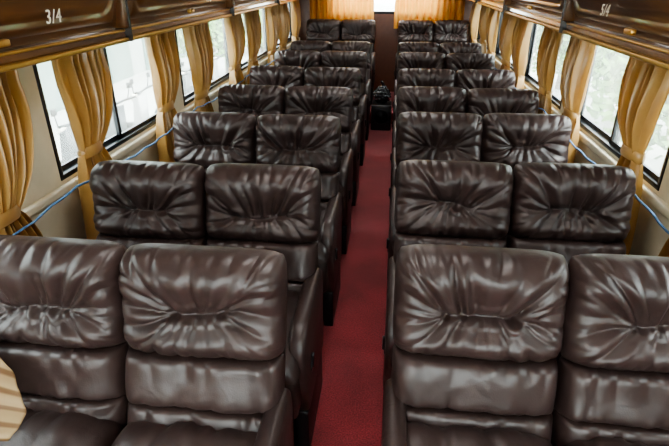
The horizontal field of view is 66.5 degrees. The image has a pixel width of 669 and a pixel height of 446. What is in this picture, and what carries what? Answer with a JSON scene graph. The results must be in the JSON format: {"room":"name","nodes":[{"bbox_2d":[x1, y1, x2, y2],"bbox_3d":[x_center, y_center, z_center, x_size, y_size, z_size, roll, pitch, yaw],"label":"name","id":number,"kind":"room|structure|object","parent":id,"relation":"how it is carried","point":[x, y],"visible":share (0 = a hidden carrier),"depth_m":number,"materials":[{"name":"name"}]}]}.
{"room":"vehicle interior","nodes":[
{"label":"vehicle interior","id":0,"kind":"room"},
{"bbox_2d":[17,21,291,238],"bbox_3d":[-1.091,-0.872,3.376,0.060,2.120,9.350,3,26,6],"label":"wall","id":1,"kind":"structure","parent":0,"point":[64,219],"depth_m":2.19,"materials":[{"name":"beige paint"}]},
{"bbox_2d":[32,47,156,180],"bbox_3d":[-1.165,-0.699,2.664,0.056,0.568,1.188,3,26,6],"label":"window","id":2,"kind":"structure","parent":1,"relation":"in","point":[70,167],"depth_m":2.63,"materials":[{"name":"black metal"}]},
{"bbox_2d":[0,0,295,72],"bbox_3d":[-0.873,-1.513,2.974,0.389,0.614,9.234,3,26,6],"label":"bin","id":3,"kind":"object","parent":1,"relation":"attached to","point":[32,32],"visible":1,"depth_m":1.80,"materials":[{"name":"brown wood"}]},
{"bbox_3d":[-0.997,-1.258,3.177,0.011,0.012,9.250,3,26,6],"label":"curtain rod","id":4,"kind":"object","parent":3,"relation":"attached to","visible":0},
{"bbox_2d":[0,69,42,236],"bbox_3d":[-1.165,-0.099,1.806,0.115,0.861,0.409,3,26,6],"label":"window curtain","id":5,"kind":"object","parent":4,"relation":"hanging from","point":[16,128],"visible":0.48,"depth_m":1.81,"materials":[{"name":"gold fabric"}]},
{"bbox_2d":[51,48,112,239],"bbox_3d":[-1.098,-0.362,2.348,0.111,0.860,0.377,3,26,6],"label":"window curtain","id":6,"kind":"object","parent":4,"relation":"hanging from","point":[83,80],"visible":0.68,"depth_m":2.26,"materials":[{"name":"gold fabric"}]},
{"bbox_2d":[144,31,179,161],"bbox_3d":[-1.003,-0.734,3.101,0.112,0.848,0.370,3,26,6],"label":"window curtain","id":7,"kind":"object","parent":4,"relation":"hanging from","point":[161,49],"visible":0.75,"depth_m":3.02,"materials":[{"name":"gold fabric"}]},
{"bbox_2d":[182,22,213,111],"bbox_3d":[-0.934,-0.978,3.670,0.112,0.906,0.408,3,26,6],"label":"window curtain","id":8,"kind":"object","parent":4,"relation":"hanging from","point":[197,38],"visible":0.62,"depth_m":3.53,"materials":[{"name":"yellow fabric"}]},
{"bbox_2d":[224,14,244,83],"bbox_3d":[-0.842,-1.366,4.399,0.110,0.845,0.408,3,26,6],"label":"window curtain","id":9,"kind":"object","parent":4,"relation":"hanging from","point":[234,26],"visible":0.64,"depth_m":4.28,"materials":[{"name":"yellow fabric"}]},
{"bbox_2d":[13,48,289,234],"bbox_3d":[-0.867,-0.959,3.837,0.009,0.049,6.900,3,26,6],"label":"rope","id":10,"kind":"object","parent":9,"relation":"attached to","point":[169,131],"visible":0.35,"depth_m":2.13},
{"bbox_2d":[243,10,261,83],"bbox_3d":[-0.775,-1.612,4.938,0.110,0.874,0.370,3,26,6],"label":"window curtain","id":11,"kind":"object","parent":4,"relation":"hanging from","point":[252,20],"visible":0.59,"depth_m":4.81,"materials":[{"name":"yellow fabric"}]},
{"bbox_2d":[265,5,279,64],"bbox_3d":[-0.682,-1.960,5.687,0.116,0.902,0.372,3,26,6],"label":"window curtain","id":12,"kind":"object","parent":4,"relation":"hanging from","point":[271,13],"visible":0.63,"depth_m":5.55,"materials":[{"name":"gold fabric"}]},
{"bbox_2d":[277,3,289,49],"bbox_3d":[-0.616,-2.211,6.227,0.116,0.921,0.404,3,26,6],"label":"window curtain","id":13,"kind":"object","parent":4,"relation":"hanging from","point":[283,11],"visible":0.46,"depth_m":6.09,"materials":[{"name":"yellow fabric"}]},
{"bbox_2d":[290,0,300,40],"bbox_3d":[-0.520,-2.610,6.971,0.108,0.854,0.417,3,26,6],"label":"window curtain","id":14,"kind":"object","parent":4,"relation":"hanging from","point":[295,5],"visible":0.62,"depth_m":6.81,"materials":[{"name":"yellow fabric"}]},
{"bbox_2d":[21,37,299,217],"bbox_3d":[-1.046,-0.725,3.442,0.030,0.038,9.350,3,26,6],"label":"trim","id":15,"kind":"structure","parent":1,"relation":"attached to","point":[34,208],"depth_m":2.60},
{"bbox_2d":[174,18,229,105],"bbox_3d":[-1.004,-1.326,3.956,0.056,0.568,1.178,3,26,6],"label":"window","id":16,"kind":"structure","parent":1,"relation":"in","point":[189,97],"depth_m":4.17,"materials":[{"name":"black metal"}]},
{"bbox_2d":[241,8,267,70],"bbox_3d":[-0.844,-1.951,5.243,0.056,0.568,1.178,3,26,6],"label":"window","id":17,"kind":"structure","parent":1,"relation":"in","point":[244,65],"depth_m":5.70,"materials":[{"name":"black metal"}]},
{"bbox_2d":[276,2,291,49],"bbox_3d":[-0.683,-2.576,6.530,0.056,0.568,1.178,3,26,6],"label":"window","id":18,"kind":"structure","parent":1,"relation":"in","point":[289,4],"depth_m":6.99,"materials":[{"name":"black glass"}]},
{"bbox_2d":[311,123,391,445],"bbox_3d":[0.216,0.181,3.725,2.690,0.080,9.470,3,26,6],"label":"floor","id":19,"kind":"structure","parent":0,"point":[350,406],"depth_m":2.82,"materials":[{"name":"red carpet"}]},
{"bbox_2d":[0,235,129,445],"bbox_3d":[-0.892,0.640,1.490,0.508,1.083,0.724,3,27,6],"label":"seat","id":20,"kind":"object","parent":19,"relation":"on","point":[64,344],"visible":0.91,"depth_m":1.47,"materials":[{"name":"brown leather"}]},
{"bbox_2d":[0,358,26,440],"bbox_3d":[-1.012,0.410,1.328,0.342,0.305,0.208,-7,27,-14],"label":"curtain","id":21,"kind":"object","parent":20,"relation":"on","point":[13,410],"visible":1,"depth_m":1.37,"materials":[{"name":"beige fabric"}]},
{"bbox_2d":[89,160,208,248],"bbox_3d":[-0.815,0.339,2.109,0.508,1.084,0.725,3,27,6],"label":"seat","id":22,"kind":"object","parent":19,"relation":"on","point":[136,202],"visible":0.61,"depth_m":2.08,"materials":[{"name":"brown leather"}]},
{"bbox_2d":[111,243,293,445],"bbox_3d":[-0.389,0.664,1.438,0.508,1.080,0.723,3,27,6],"label":"seat","id":23,"kind":"object","parent":19,"relation":"on","point":[205,327],"visible":1,"depth_m":1.43,"materials":[{"name":"brown leather"}]},
{"bbox_2d":[173,111,256,171],"bbox_3d":[-0.720,-0.035,2.875,0.508,1.075,0.721,3,27,6],"label":"seat","id":24,"kind":"object","parent":19,"relation":"on","point":[205,139],"visible":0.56,"depth_m":2.84,"materials":[{"name":"brown leather"}]},
{"bbox_2d":[218,84,284,118],"bbox_3d":[-0.629,-0.387,3.599,0.508,1.074,0.720,3,27,6],"label":"seat","id":25,"kind":"object","parent":19,"relation":"on","point":[257,100],"visible":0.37,"depth_m":3.56,"materials":[{"name":"brown leather"}]},
{"bbox_2d":[204,163,322,445],"bbox_3d":[-0.310,0.354,2.069,0.508,1.069,0.718,3,26,6],"label":"seat","id":26,"kind":"object","parent":19,"relation":"on","point":[274,207],"visible":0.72,"depth_m":2.04,"materials":[{"name":"brown leather"}]},
{"bbox_2d":[249,65,304,89],"bbox_3d":[-0.535,-0.757,4.356,0.508,1.065,0.716,3,26,6],"label":"seat","id":27,"kind":"object","parent":19,"relation":"on","point":[284,76],"visible":0.27,"depth_m":4.31,"materials":[{"name":"brown leather"}]},
{"bbox_2d":[274,50,320,69],"bbox_3d":[-0.424,-1.185,5.243,0.508,1.075,0.721,3,27,6],"label":"seat","id":28,"kind":"object","parent":19,"relation":"on","point":[305,59],"visible":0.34,"depth_m":5.19,"materials":[{"name":"brown leather"}]},
{"bbox_2d":[255,114,341,325],"bbox_3d":[-0.217,-0.007,2.816,0.508,1.074,0.720,3,27,6],"label":"seat","id":29,"kind":"object","parent":19,"relation":"on","point":[314,141],"visible":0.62,"depth_m":2.78,"materials":[{"name":"brown leather"}]},
{"bbox_2d":[290,40,330,54],"bbox_3d":[-0.325,-1.570,6.038,0.508,1.078,0.722,3,27,6],"label":"seat","id":30,"kind":"object","parent":19,"relation":"on","point":[320,46],"visible":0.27,"depth_m":5.98,"materials":[{"name":"brown leather"}]},
{"bbox_2d":[284,86,352,253],"bbox_3d":[-0.127,-0.360,3.543,0.508,1.075,0.720,3,27,6],"label":"seat","id":31,"kind":"object","parent":19,"relation":"on","point":[299,100],"visible":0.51,"depth_m":3.50,"materials":[{"name":"brown leather"}]},
{"bbox_2d":[304,67,360,205],"bbox_3d":[-0.034,-0.720,4.287,0.508,1.082,0.723,3,27,6],"label":"seat","id":32,"kind":"object","parent":19,"relation":"on","point":[348,77],"visible":0.41,"depth_m":4.24,"materials":[{"name":"brown leather"}]},
{"bbox_2d":[320,51,366,165],"bbox_3d":[0.080,-1.169,5.200,0.508,1.060,0.714,3,26,6],"label":"seat","id":33,"kind":"object","parent":19,"relation":"on","point":[352,59],"visible":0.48,"depth_m":5.16,"materials":[{"name":"brown leather"}]},
{"bbox_2d":[331,41,370,140],"bbox_3d":[0.179,-1.550,5.993,0.508,1.075,0.721,3,27,6],"label":"seat","id":34,"kind":"object","parent":19,"relation":"on","point":[364,46],"visible":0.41,"depth_m":5.94,"materials":[{"name":"brown leather"}]},
{"bbox_2d":[371,100,391,130],"bbox_3d":[0.591,-1.363,6.446,0.250,0.320,0.320,3,26,6],"label":"speaker","id":35,"kind":"object","parent":19,"relation":"on","point":[380,113],"visible":0.99,"depth_m":6.31},
{"bbox_2d":[373,80,390,103],"bbox_3d":[0.589,-1.628,6.312,0.234,0.271,0.240,3,26,6],"label":"plastic bag","id":36,"kind":"object","parent":35,"relation":"on","point":[382,94],"visible":1,"depth_m":6.26,"materials":[{"name":"black plastic"}]},
{"bbox_2d":[369,92,393,123],"bbox_3d":[0.662,-1.658,7.249,2.566,0.148,1.348,3,26,6],"label":"platform","id":37,"kind":"object","parent":19,"relation":"on","point":[392,93],"visible":0.02,"depth_m":6.79,"materials":[{"name":"red carpet"}]},
{"bbox_2d":[306,19,340,43],"bbox_3d":[-0.191,-2.234,7.051,0.508,1.062,0.714,3,26,6],"label":"seat","id":38,"kind":"object","parent":37,"relation":"on","point":[329,30],"visible":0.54,"depth_m":7.02,"materials":[{"name":"brown leather"}]},
{"bbox_2d":[341,19,375,104],"bbox_3d":[0.313,-2.210,7.003,0.508,1.064,0.715,3,26,6],"label":"seat","id":39,"kind":"object","parent":37,"relation":"on","point":[351,29],"visible":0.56,"depth_m":6.97,"materials":[{"name":"brown leather"}]},
{"bbox_2d":[394,20,433,83],"bbox_3d":[1.068,-2.166,6.921,0.508,1.078,0.722,3,27,6],"label":"seat","id":40,"kind":"object","parent":37,"relation":"on","point":[408,30],"visible":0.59,"depth_m":6.88,"materials":[{"name":"brown leather"}]},
{"bbox_2d":[433,20,469,45],"bbox_3d":[1.571,-2.147,6.870,0.508,1.064,0.715,3,26,6],"label":"seat","id":41,"kind":"object","parent":37,"relation":"on","point":[444,31],"visible":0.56,"depth_m":6.84,"materials":[{"name":"brown leather"}]},
{"bbox_2d":[392,42,438,108],"bbox_3d":[0.934,-1.510,5.913,0.508,1.078,0.722,3,27,6],"label":"seat","id":42,"kind":"object","parent":19,"relation":"on","point":[402,46],"visible":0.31,"depth_m":5.86,"materials":[{"name":"brown leather"}]},
{"bbox_2d":[392,52,445,137],"bbox_3d":[0.835,-1.126,5.120,0.508,1.073,0.720,3,27,6],"label":"seat","id":43,"kind":"object","parent":19,"relation":"on","point":[420,60],"visible":0.3,"depth_m":5.07,"materials":[{"name":"brown leather"}]},
{"bbox_2d":[390,68,455,166],"bbox_3d":[0.722,-0.685,4.214,0.508,1.075,0.721,3,27,6],"label":"seat","id":44,"kind":"object","parent":19,"relation":"on","point":[408,76],"visible":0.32,"depth_m":4.16,"materials":[{"name":"brown leather"}]},
{"bbox_2d":[389,86,466,219],"bbox_3d":[0.637,-0.356,3.529,0.508,1.065,0.716,3,26,6],"label":"seat","id":45,"kind":"object","parent":19,"relation":"on","point":[409,98],"visible":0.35,"depth_m":3.48,"materials":[{"name":"brown leather"}]},
{"bbox_2d":[386,112,482,283],"bbox_3d":[0.555,-0.033,2.870,0.508,1.075,0.720,3,27,6],"label":"seat","id":46,"kind":"object","parent":19,"relation":"on","point":[451,136],"visible":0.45,"depth_m":2.83,"materials":[{"name":"brown leather"}]},
{"bbox_2d":[382,160,513,423],"bbox_3d":[0.460,0.336,2.112,0.508,1.077,0.722,3,27,6],"label":"seat","id":47,"kind":"object","parent":19,"relation":"on","point":[444,202],"visible":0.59,"depth_m":2.08,"materials":[{"name":"brown leather"}]},
{"bbox_2d":[439,42,481,60],"bbox_3d":[1.437,-1.485,5.861,0.508,1.079,0.722,3,27,6],"label":"seat","id":48,"kind":"object","parent":19,"relation":"on","point":[446,48],"visible":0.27,"depth_m":5.81,"materials":[{"name":"brown leather"}]},
{"bbox_2d":[445,53,494,73],"bbox_3d":[1.337,-1.092,5.055,0.508,1.082,0.724,3,27,6],"label":"seat","id":49,"kind":"object","parent":19,"relation":"on","point":[454,61],"visible":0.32,"depth_m":5.01,"materials":[{"name":"brown leather"}]},
{"bbox_2d":[381,244,569,445],"bbox_3d":[0.375,0.663,1.429,0.508,1.060,0.714,3,26,6],"label":"seat","id":50,"kind":"object","parent":19,"relation":"on","point":[478,330],"visible":1,"depth_m":1.42,"materials":[{"name":"brown leather"}]},
{"bbox_2d":[455,69,514,92],"bbox_3d":[1.227,-0.671,4.177,0.508,1.065,0.716,3,26,6],"label":"seat","id":51,"kind":"object","parent":19,"relation":"on","point":[467,79],"visible":0.29,"depth_m":4.13,"materials":[{"name":"brown leather"}]},
{"bbox_2d":[466,88,538,119],"bbox_3d":[1.140,-0.326,3.477,0.508,1.082,0.724,3,27,6],"label":"seat","id":52,"kind":"object","parent":19,"relation":"on","point":[480,101],"visible":0.28,"depth_m":3.43,"materials":[{"name":"brown leather"}]},
{"bbox_2d":[480,113,570,236],"bbox_3d":[1.060,-0.020,2.835,0.508,1.062,0.714,3,26,6],"label":"seat","id":53,"kind":"object","parent":19,"relation":"on","point":[511,139],"visible":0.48,"depth_m":2.81,"materials":[{"name":"brown leather"}]},
{"bbox_2d":[506,162,635,263],"bbox_3d":[0.965,0.350,2.076,0.508,1.068,0.717,3,26,6],"label":"seat","id":54,"kind":"object","parent":19,"relation":"on","point":[568,210],"visible":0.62,"depth_m":2.06,"materials":[{"name":"brown leather"}]},
{"bbox_2d":[551,253,668,445],"bbox_3d":[0.878,0.689,1.376,0.508,1.063,0.715,3,26,6],"label":"seat","id":55,"kind":"object","parent":19,"relation":"on","point":[613,357],"visible":0.97,"depth_m":1.38,"materials":[{"name":"brown leather"}]},
{"bbox_2d":[298,0,472,91],"bbox_3d":[0.741,-2.851,7.450,2.570,2.120,0.060,3,26,6],"label":"wall","id":56,"kind":"structure","parent":0,"point":[386,36],"depth_m":7.52,"materials":[{"name":"brown wood"}]},
{"bbox_2d":[310,0,373,21],"bbox_3d":[0.101,-3.229,7.245,0.930,0.860,0.056,3,26,6],"label":"window curtain","id":57,"kind":"object","parent":56,"relation":"hanging from","point":[340,10],"visible":0.66,"depth_m":7.32,"materials":[{"name":"yellow fabric"}]},
{"bbox_2d":[374,11,393,13],"bbox_3d":[0.725,-3.267,7.244,1.570,0.550,0.050,3,26,6],"label":"window","id":58,"kind":"structure","parent":56,"relation":"in","point":[375,12],"depth_m":7.33,"materials":[{"name":"glass"}]},
{"bbox_2d":[394,0,464,28],"bbox_3d":[1.335,-3.169,7.121,0.970,0.860,0.056,3,26,6],"label":"window curtain","id":59,"kind":"object","parent":56,"relation":"hanging from","point":[433,10],"visible":0.73,"depth_m":7.20,"materials":[{"name":"yellow fabric"}]},
{"bbox_2d":[476,16,668,255],"bbox_3d":[1.523,-0.744,3.112,0.060,2.120,9.350,3,26,6],"label":"wall","id":60,"kind":"structure","parent":0,"point":[649,238],"depth_m":2.24,"materials":[{"name":"beige paint"}]},
{"bbox_2d":[477,5,487,49],"bbox_3d":[1.939,-2.527,6.429,0.056,0.568,1.178,3,26,6],"label":"window","id":61,"kind":"structure","parent":60,"relation":"in","point":[478,36],"depth_m":7.00,"materials":[{"name":"black metal"}]},
{"bbox_2d":[495,12,513,70],"bbox_3d":[1.778,-1.902,5.141,0.056,0.568,1.178,3,26,6],"label":"window","id":62,"kind":"structure","parent":60,"relation":"in","point":[497,48],"depth_m":5.65,"materials":[{"name":"black metal"}]},
{"bbox_2d":[524,23,561,108],"bbox_3d":[1.618,-1.277,3.854,0.056,0.568,1.178,3,26,6],"label":"window","id":63,"kind":"structure","parent":60,"relation":"in","point":[529,79],"depth_m":4.32,"materials":[{"name":"black metal"}]},
{"bbox_2d":[470,0,668,69],"bbox_3d":[1.292,-1.407,2.755,0.389,0.614,9.234,3,26,6],"label":"bin","id":64,"kind":"object","parent":60,"relation":"attached to","point":[637,29],"visible":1,"depth_m":1.86,"materials":[{"name":"brown wood"}]},
{"bbox_3d":[1.429,-1.139,2.932,0.011,0.012,9.250,3,26,6],"label":"curtain rod","id":65,"kind":"object","parent":64,"relation":"attached to","visible":0},
{"bbox_2d":[469,2,480,42],"bbox_3d":[1.874,-2.581,6.900,0.110,0.845,0.400,3,26,6],"label":"window curtain","id":66,"kind":"object","parent":65,"relation":"hanging from","point":[475,11],"visible":0.64,"depth_m":6.74,"materials":[{"name":"yellow fabric"}]},
{"bbox_2d":[479,5,489,53],"bbox_3d":[1.780,-2.209,6.158,0.112,0.866,0.357,3,26,6],"label":"window curtain","id":67,"kind":"object","parent":65,"relation":"hanging from","point":[484,13],"visible":0.52,"depth_m":6.00,"materials":[{"name":"gold fabric"}]},
{"bbox_2d":[486,8,500,55],"bbox_3d":[1.710,-1.947,5.598,0.116,0.847,0.359,3,26,6],"label":"window curtain","id":68,"kind":"object","parent":65,"relation":"hanging from","point":[494,15],"visible":0.55,"depth_m":5.46,"materials":[{"name":"yellow fabric"}]},
{"bbox_2d":[499,13,516,69],"bbox_3d":[1.618,-1.561,4.863,0.111,0.900,0.399,3,26,6],"label":"window curtain","id":69,"kind":"object","parent":65,"relation":"hanging from","point":[508,21],"visible":0.46,"depth_m":4.73,"materials":[{"name":"gold fabric"}]},
{"bbox_2d":[511,17,532,88],"bbox_3d":[1.550,-1.296,4.325,0.115,0.906,0.394,3,26,6],"label":"window curtain","id":70,"kind":"object","parent":65,"relation":"hanging from","point":[522,30],"visible":0.62,"depth_m":4.18,"materials":[{"name":"gold fabric"}]},
{"bbox_2d":[536,27,563,113],"bbox_3d":[1.457,-0.939,3.575,0.110,0.894,0.379,3,26,6],"label":"window curtain","id":71,"kind":"object","parent":65,"relation":"hanging from","point":[550,43],"visible":0.66,"depth_m":3.45,"materials":[{"name":"gold fabric"}]},
{"bbox_2d":[560,36,596,162],"bbox_3d":[1.389,-0.693,3.018,0.108,0.849,0.356,3,26,6],"label":"window curtain","id":72,"kind":"object","parent":65,"relation":"hanging from","point":[579,56],"visible":0.58,"depth_m":2.92,"materials":[{"name":"gold fabric"}]},
{"bbox_2d":[616,57,668,254],"bbox_3d":[1.295,-0.308,2.277,0.111,0.895,0.382,3,26,6],"label":"window curtain","id":73,"kind":"object","parent":65,"relation":"hanging from","point":[644,87],"visible":0.59,"depth_m":2.15,"materials":[{"name":"gold fabric"}]},
{"bbox_2d":[481,52,668,233],"bbox_3d":[1.405,-0.848,3.608,0.009,0.049,6.900,3,26,6],"label":"rope","id":74,"kind":"object","parent":73,"relation":"attached to","point":[573,145],"visible":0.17,"depth_m":2.00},
{"bbox_2d":[658,238,668,256],"bbox_3d":[1.229,-0.074,1.735,0.112,0.842,0.384,3,26,6],"label":"window curtain","id":75,"kind":"object","parent":65,"relation":"hanging from","point":[664,252],"visible":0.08,"depth_m":1.86,"materials":[{"name":"gold fabric"}]},
{"bbox_2d":[486,52,668,219],"bbox_3d":[1.478,-0.602,3.187,0.030,0.038,9.350,3,26,6],"label":"trim","id":76,"kind":"structure","parent":60,"relation":"attached to","point":[648,194],"depth_m":2.59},
{"bbox_2d":[580,45,668,190],"bbox_3d":[1.456,-0.647,2.558,0.056,0.568,1.198,3,26,6],"label":"window","id":77,"kind":"structure","parent":60,"relation":"in","point":[608,141],"depth_m":2.65,"materials":[{"name":"black metal"}]},
{"label":"outside","id":78,"kind":"structure","parent":0,"visible":0},
{"bbox_2d":[49,3,668,173],"bbox_3d":[1.672,-4.082,14.589,80.000,0.100,90.000,3,26,6],"label":"ground","id":79,"kind":"structure","parent":78,"point":[140,80],"depth_m":11.82,"materials":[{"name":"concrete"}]},
{"bbox_2d":[36,61,64,114],"bbox_3d":[-10.895,-1.313,4.077,9.400,4.100,18.000,3,26,6],"label":"building","id":80,"kind":"structure","parent":79,"relation":"on","point":[53,99],"depth_m":10.70,"materials":[{"name":"paint"}]},
{"bbox_2d":[50,108,77,163],"bbox_3d":[-2.843,-0.837,6.324,1.760,1.280,0.700,2,26,5],"label":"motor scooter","id":81,"kind":"object","parent":79,"relation":"on","point":[69,149],"visible":0.16,"depth_m":6.16,"materials":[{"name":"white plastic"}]},
{"bbox_2d":[105,82,136,139],"bbox_3d":[-2.737,-1.249,7.174,1.760,1.280,0.700,10,28,20],"label":"motor scooter","id":82,"kind":"object","parent":79,"relation":"on","point":[121,111],"visible":0.11,"depth_m":7.25,"materials":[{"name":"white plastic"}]},
{"bbox_2d":[127,72,152,128],"bbox_3d":[-2.631,-1.661,8.023,1.760,1.280,0.700,2,26,4],"label":"motor scooter","id":83,"kind":"object","parent":79,"relation":"on","point":[140,105],"visible":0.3,"depth_m":7.91,"materials":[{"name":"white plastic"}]},
{"bbox_2d":[106,31,215,83],"bbox_3d":[-8.502,-11.325,24.925,9.000,3.900,27.500,3,26,6],"label":"building","id":84,"kind":"structure","parent":79,"relation":"on","point":[126,60],"depth_m":14.57,"materials":[{"name":"paint"}]},
{"bbox_2d":[154,62,187,113],"bbox_3d":[-2.525,-2.074,8.872,1.760,1.280,0.700,13,29,24],"label":"motor scooter","id":85,"kind":"object","parent":79,"relation":"on","point":[182,63],"visible":0.07,"depth_m":9.02,"materials":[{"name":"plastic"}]},
{"bbox_2d":[180,59,193,94],"bbox_3d":[-2.419,-2.486,9.722,1.760,1.280,0.700,6,27,12],"label":"motor scooter","id":86,"kind":"object","parent":79,"relation":"on","point":[187,81],"visible":0.04,"depth_m":9.65,"materials":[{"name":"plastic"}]},
{"bbox_2d":[212,46,225,80],"bbox_3d":[-2.207,-3.311,11.420,1.760,1.280,0.700,9,27,18],"label":"motor scooter","id":87,"kind":"object","parent":79,"relation":"on","point":[219,64],"visible":0.13,"depth_m":11.40,"materials":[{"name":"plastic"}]},
{"bbox_2d":[176,9,262,71],"bbox_3d":[-3.287,-5.843,14.313,2.570,3.317,2.737,17,31,31],"label":"street tree","id":88,"kind":"object","parent":79,"relation":"on","point":[215,27],"visible":0.18,"depth_m":14.05,"materials":[{"name":"green plant"}]},
{"bbox_2d":[243,9,263,52],"bbox_3d":[-2.780,-8.008,18.773,2.561,3.317,2.796,13,29,25],"label":"street tree","id":89,"kind":"object","parent":79,"relation":"on","point":[262,43],"visible":0.02,"depth_m":18.65,"materials":[{"name":"green plant"}]},
{"bbox_2d":[531,25,604,89],"bbox_3d":[5.811,-4.955,12.485,2.592,3.317,2.741,16,30,30],"label":"street tree","id":90,"kind":"object","parent":79,"relation":"on","point":[540,28],"visible":0.09,"depth_m":12.32,"materials":[{"name":"green plant"}]},
{"bbox_2d":[585,49,668,174],"bbox_3d":[4.832,-2.120,6.647,2.706,3.317,2.698,18,31,32],"label":"street tree","id":91,"kind":"object","parent":79,"relation":"on","point":[619,65],"visible":0.24,"depth_m":6.81,"materials":[{"name":"green plant"}]},
{"bbox_2d":[588,46,668,121],"bbox_3d":[5.744,-3.485,9.457,2.678,3.317,2.752,16,30,30],"label":"street tree","id":92,"kind":"object","parent":79,"relation":"on","point":[600,53],"visible":0.03,"depth_m":9.54,"materials":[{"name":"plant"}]}
]}

